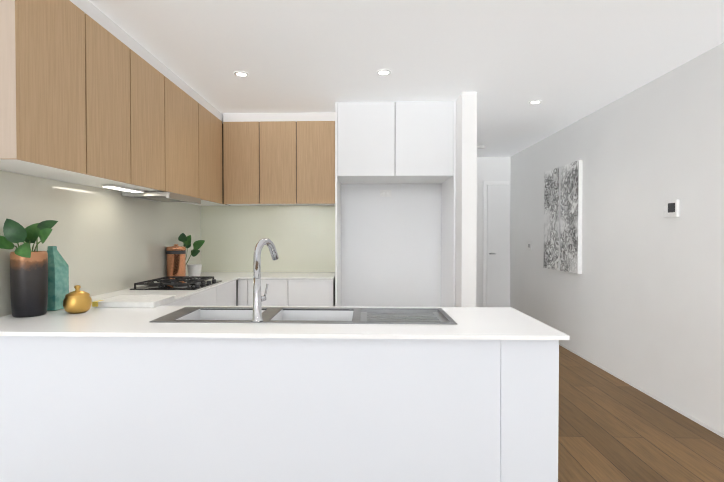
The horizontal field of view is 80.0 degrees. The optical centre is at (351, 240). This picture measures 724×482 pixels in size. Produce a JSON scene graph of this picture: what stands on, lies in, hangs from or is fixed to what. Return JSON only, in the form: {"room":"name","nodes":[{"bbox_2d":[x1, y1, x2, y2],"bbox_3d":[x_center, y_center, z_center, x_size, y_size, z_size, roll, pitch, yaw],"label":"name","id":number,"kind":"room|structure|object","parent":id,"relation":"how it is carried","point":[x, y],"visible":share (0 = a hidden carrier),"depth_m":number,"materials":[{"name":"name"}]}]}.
{"room":"kitchen","nodes":[
{"label":"kitchen","id":0,"kind":"room"},
{"bbox_2d":[1,170,199,316],"bbox_3d":[-1.850,0.024,0.513,0.120,2.550,8.457,0,1,2],"label":"wall","id":1,"kind":"structure","parent":0,"point":[74,183],"depth_m":2.60,"materials":[{"name":"paint"}]},
{"bbox_2d":[0,0,91,175],"bbox_3d":[-1.560,-0.810,2.025,0.344,0.922,0.454,0,1,2],"label":"upper cabinet","id":2,"kind":"object","parent":1,"relation":"attached to","point":[91,94],"depth_m":1.98,"materials":[{"name":"brown wood"}]},
{"bbox_2d":[38,4,135,187],"bbox_3d":[-1.546,-0.816,2.466,0.344,0.922,0.428,0,1,2],"label":"upper cabinet","id":3,"kind":"object","parent":1,"relation":"attached to","point":[113,66],"depth_m":2.49,"materials":[{"name":"brown wood"}]},
{"bbox_2d":[0,170,200,316],"bbox_3d":[-1.700,-0.002,3.197,0.006,0.723,3.062,0,1,2],"label":"backsplash","id":4,"kind":"structure","parent":1,"relation":"attached to","point":[104,241],"depth_m":2.90,"materials":[{"name":"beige glass"}]},
{"bbox_2d":[105,38,167,191],"bbox_3d":[-1.532,-0.822,2.909,0.344,0.922,0.459,0,1,2],"label":"upper cabinet","id":5,"kind":"object","parent":1,"relation":"attached to","point":[151,74],"depth_m":2.94,"materials":[{"name":"brown wood"}]},
{"bbox_2d":[102,185,142,191],"bbox_3d":[-1.534,-0.351,2.911,0.080,0.012,0.360,0,1,2],"label":"led light","id":6,"kind":"object","parent":5,"relation":"attached to","point":[116,187],"visible":0.86,"depth_m":2.85,"materials":[{"name":"white plastic"}]},
{"bbox_2d":[168,68,199,197],"bbox_3d":[-1.514,-0.830,3.457,0.344,0.922,0.637,0,1,2],"label":"upper cabinet","id":7,"kind":"object","parent":1,"relation":"attached to","point":[183,101],"depth_m":3.45,"materials":[{"name":"brown wood"}]},
{"bbox_2d":[122,192,200,203],"bbox_3d":[-1.498,-0.342,3.465,0.355,0.046,0.610,0,1,2],"label":"range hood","id":8,"kind":"object","parent":7,"relation":"attached to","point":[164,196],"visible":1,"depth_m":3.25,"materials":[{"name":"silver metal"}]},
{"bbox_2d":[183,95,223,203],"bbox_3d":[-1.494,-0.839,4.087,0.344,0.922,0.624,0,1,2],"label":"upper cabinet","id":9,"kind":"object","parent":1,"relation":"attached to","point":[211,120],"depth_m":4.08,"materials":[{"name":"brown wood"}]},
{"bbox_2d":[194,204,229,205],"bbox_3d":[-1.479,-0.845,4.553,0.344,0.922,0.309,0,1,2],"label":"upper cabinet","id":10,"kind":"object","parent":1,"relation":"attached to","point":[194,204],"depth_m":4.55,"materials":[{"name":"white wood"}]},
{"bbox_2d":[230,183,441,205],"bbox_3d":[-0.390,-0.035,4.757,2.768,2.550,0.120,0,1,2],"label":"wall","id":11,"kind":"structure","parent":0,"point":[302,205],"depth_m":4.70,"materials":[{"name":"paint"}]},
{"bbox_2d":[201,206,334,271],"bbox_3d":[-0.899,-0.023,4.708,1.495,0.723,0.006,0,1,2],"label":"backsplash","id":12,"kind":"structure","parent":11,"relation":"attached to","point":[302,238],"depth_m":4.70,"materials":[{"name":"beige glass"}]},
{"bbox_2d":[223,112,334,205],"bbox_3d":[-0.730,-0.844,4.534,1.148,0.924,0.300,0,1,2],"label":"upper cabinet","id":13,"kind":"object","parent":11,"relation":"attached to","point":[269,159],"visible":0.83,"depth_m":4.39,"materials":[{"name":"brown wood"}]},
{"bbox_2d":[88,0,723,156],"bbox_3d":[0.305,-1.315,1.563,4.360,0.100,10.970,0,1,2],"label":"ceiling","id":14,"kind":"structure","parent":0,"point":[567,62],"depth_m":2.91,"materials":[{"name":"paint"}]},
{"bbox_2d":[234,71,248,76],"bbox_3d":[-0.848,-1.285,3.326,0.110,0.008,0.110,0,1,2],"label":"recessed light","id":15,"kind":"object","parent":14,"relation":"in","point":[241,74],"visible":0.96,"depth_m":3.32,"materials":[{"name":"white"}]},
{"bbox_2d":[377,69,390,75],"bbox_3d":[0.249,-1.285,3.291,0.110,0.008,0.110,0,1,2],"label":"recessed light","id":16,"kind":"object","parent":14,"relation":"in","point":[383,72],"visible":0.98,"depth_m":3.29,"materials":[{"name":"white"}]},
{"bbox_2d":[529,100,541,103],"bbox_3d":[1.719,-1.295,4.029,0.110,0.008,0.110,0,1,2],"label":"recessed light","id":17,"kind":"object","parent":14,"relation":"in","point":[535,102],"visible":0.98,"depth_m":4.02,"materials":[{"name":"white"}]},
{"bbox_2d":[455,92,476,306],"bbox_3d":[1.079,-0.043,5.343,0.128,2.550,3.160,0,1,2],"label":"wall pillar","id":18,"kind":"structure","parent":0,"point":[466,193],"depth_m":3.77,"materials":[{"name":"paint"}]},
{"bbox_2d":[476,157,510,306],"bbox_3d":[1.866,-0.066,6.959,1.342,2.550,0.120,0,1,2],"label":"wall","id":19,"kind":"structure","parent":0,"point":[493,168],"depth_m":6.88,"materials":[{"name":"paint"}]},
{"bbox_2d":[483,181,508,306],"bbox_3d":[2.307,0.130,6.870,0.405,2.160,0.026,0,1,2],"label":"hall door","id":20,"kind":"structure","parent":19,"relation":"in","point":[496,241],"depth_m":6.86,"materials":[{"name":"paint"}]},
{"bbox_2d":[510,42,723,433],"bbox_3d":[2.424,0.010,1.514,0.120,2.550,10.730,0,1,2],"label":"wall","id":21,"kind":"structure","parent":0,"point":[639,301],"depth_m":3.55,"materials":[{"name":"paint"}]},
{"bbox_2d":[528,241,531,250],"bbox_3d":[2.499,0.067,6.040,0.014,0.130,0.140,0,1,2],"label":"hall light switch","id":22,"kind":"object","parent":21,"relation":"attached to","point":[530,245],"visible":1,"depth_m":6.00,"materials":[{"name":"white plastic"}]},
{"bbox_2d":[544,160,582,273],"bbox_3d":[2.453,-0.259,5.034,0.043,1.210,0.885,0,1,2],"label":"picture","id":23,"kind":"object","parent":21,"relation":"attached to","point":[562,218],"visible":1,"depth_m":4.91,"materials":[{"name":"fabric"}]},
{"bbox_2d":[559,343,723,437],"bbox_3d":[2.358,1.274,1.520,0.006,0.022,10.698,0,1,2],"label":"baseboard","id":24,"kind":"structure","parent":21,"relation":"attached to","point":[665,403],"depth_m":3.45,"materials":[{"name":"paint"}]},
{"bbox_2d":[663,199,679,217],"bbox_3d":[2.405,-0.244,3.242,0.024,0.130,0.140,0,1,2],"label":"thermostat","id":25,"kind":"object","parent":21,"relation":"attached to","point":[671,208],"visible":0.98,"depth_m":3.22,"materials":[{"name":"white plastic"}]},
{"bbox_2d":[558,345,723,481],"bbox_3d":[0.305,1.334,1.600,4.360,0.100,10.970,0,1,2],"label":"floor","id":26,"kind":"structure","parent":0,"point":[611,428],"depth_m":2.80,"materials":[{"name":"brown wood"}]},
{"bbox_2d":[164,296,191,305],"bbox_3d":[-1.427,0.828,2.774,0.578,0.880,0.539,0,1,2],"label":"base cabinet","id":27,"kind":"object","parent":26,"relation":"on","point":[187,301],"depth_m":2.92,"materials":[{"name":"white laminate"}]},
{"bbox_2d":[192,286,219,305],"bbox_3d":[-1.410,0.820,3.313,0.578,0.880,0.540,0,1,2],"label":"base cabinet","id":28,"kind":"object","parent":26,"relation":"on","point":[211,297],"depth_m":3.38,"materials":[{"name":"white laminate"}]},
{"bbox_2d":[220,281,235,305],"bbox_3d":[-1.393,0.813,3.851,0.578,0.880,0.537,0,1,2],"label":"base cabinet","id":29,"kind":"object","parent":26,"relation":"on","point":[223,295],"depth_m":3.88,"materials":[{"name":"white laminate"}]},
{"bbox_2d":[236,279,247,305],"bbox_3d":[-1.323,0.804,4.447,0.682,0.880,0.578,0,1,2],"label":"base cabinet","id":30,"kind":"object","parent":26,"relation":"on","point":[241,284],"depth_m":4.15,"materials":[{"name":"white laminate"}]},
{"bbox_2d":[248,279,287,305],"bbox_3d":[-0.790,0.804,4.430,0.384,0.880,0.578,0,1,2],"label":"base cabinet","id":31,"kind":"object","parent":26,"relation":"on","point":[281,292],"depth_m":4.14,"materials":[{"name":"white laminate"}]},
{"bbox_2d":[0,336,558,481],"bbox_3d":[-0.436,0.837,2.128,2.600,0.880,0.623,0,1,2],"label":"base cabinet","id":32,"kind":"object","parent":26,"relation":"on","point":[137,409],"visible":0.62,"depth_m":1.81,"materials":[{"name":"white laminate"}]},
{"bbox_2d":[0,272,569,339],"bbox_3d":[-0.387,0.370,3.240,2.628,0.018,2.920,0,1,2],"label":"countertop","id":33,"kind":"structure","parent":32,"relation":"on","point":[492,323],"depth_m":1.92,"materials":[{"name":"stone"}]},
{"bbox_2d":[0,218,57,317],"bbox_3d":[-1.585,0.133,2.094,0.275,0.486,0.390,0,1,2],"label":"potted plant","id":34,"kind":"object","parent":33,"relation":"on","point":[29,282],"visible":1,"depth_m":2.12,"materials":[{"name":"black ceramic"}]},
{"bbox_2d":[47,246,68,310],"bbox_3d":[-1.631,0.200,2.356,0.108,0.345,0.108,0,1,2],"label":"bottle","id":35,"kind":"object","parent":33,"relation":"on","point":[58,278],"visible":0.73,"depth_m":2.33,"materials":[{"name":"teal glass"}]},
{"bbox_2d":[63,285,91,313],"bbox_3d":[-1.435,0.302,2.261,0.130,0.143,0.130,0,1,2],"label":"vase","id":36,"kind":"object","parent":33,"relation":"on","point":[77,300],"visible":1,"depth_m":2.22,"materials":[{"name":"gold metal"}]},
{"bbox_2d":[92,295,175,307],"bbox_3d":[-1.266,0.354,2.539,0.351,0.032,0.276,0,1,2],"label":"cutting board","id":37,"kind":"object","parent":33,"relation":"on","point":[136,301],"visible":1,"depth_m":2.46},
{"bbox_2d":[166,244,185,278],"bbox_3d":[-1.587,0.190,3.911,0.167,0.322,0.167,0,1,2],"label":"copper canister","id":38,"kind":"object","parent":33,"relation":"on","point":[176,259],"visible":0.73,"depth_m":3.84,"materials":[{"name":"brown metal"}]},
{"bbox_2d":[130,276,221,289],"bbox_3d":[-1.381,0.333,3.476,0.490,0.048,0.600,0,1,2],"label":"cooktop","id":39,"kind":"object","parent":33,"relation":"in","point":[177,283],"visible":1,"depth_m":3.33,"materials":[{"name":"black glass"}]},
{"bbox_2d":[178,233,204,276],"bbox_3d":[-1.520,0.133,4.174,0.268,0.428,0.167,0,1,2],"label":"plant","id":40,"kind":"object","parent":33,"relation":"on","point":[194,269],"visible":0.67,"depth_m":4.14,"materials":[{"name":"green plant"}]},
{"bbox_2d":[251,238,278,321],"bbox_3d":[-0.413,0.179,2.071,0.098,0.386,0.192,0,1,2],"label":"faucet","id":41,"kind":"object","parent":33,"relation":"on","point":[258,298],"visible":1,"depth_m":1.99,"materials":[{"name":"silver metal"}]},
{"bbox_2d":[149,307,456,323],"bbox_3d":[-0.221,0.468,2.186,1.418,0.195,0.412,0,1,2],"label":"sink","id":42,"kind":"object","parent":33,"relation":"in","point":[325,315],"visible":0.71,"depth_m":2.31,"materials":[{"name":"silver metal"}]},
{"bbox_2d":[288,278,334,305],"bbox_3d":[-0.379,0.805,4.417,0.438,0.880,0.578,0,1,2],"label":"base cabinet","id":43,"kind":"object","parent":26,"relation":"on","point":[300,292],"depth_m":4.12,"materials":[{"name":"white laminate"}]},
{"bbox_2d":[335,101,455,306],"bbox_3d":[0.420,-0.029,4.346,1.120,2.549,0.645,0,1,2],"label":"tall cabinet","id":44,"kind":"object","parent":26,"relation":"on","point":[397,248],"visible":0.77,"depth_m":4.63,"materials":[{"name":"white laminate"}]},
{"bbox_2d":[380,190,390,196],"bbox_3d":[0.373,-0.514,4.646,0.120,0.070,0.009,0,1,2],"label":"outlet","id":45,"kind":"object","parent":44,"relation":"attached to","point":[385,193],"visible":1,"depth_m":4.64,"materials":[{"name":"white plastic"}]}
]}

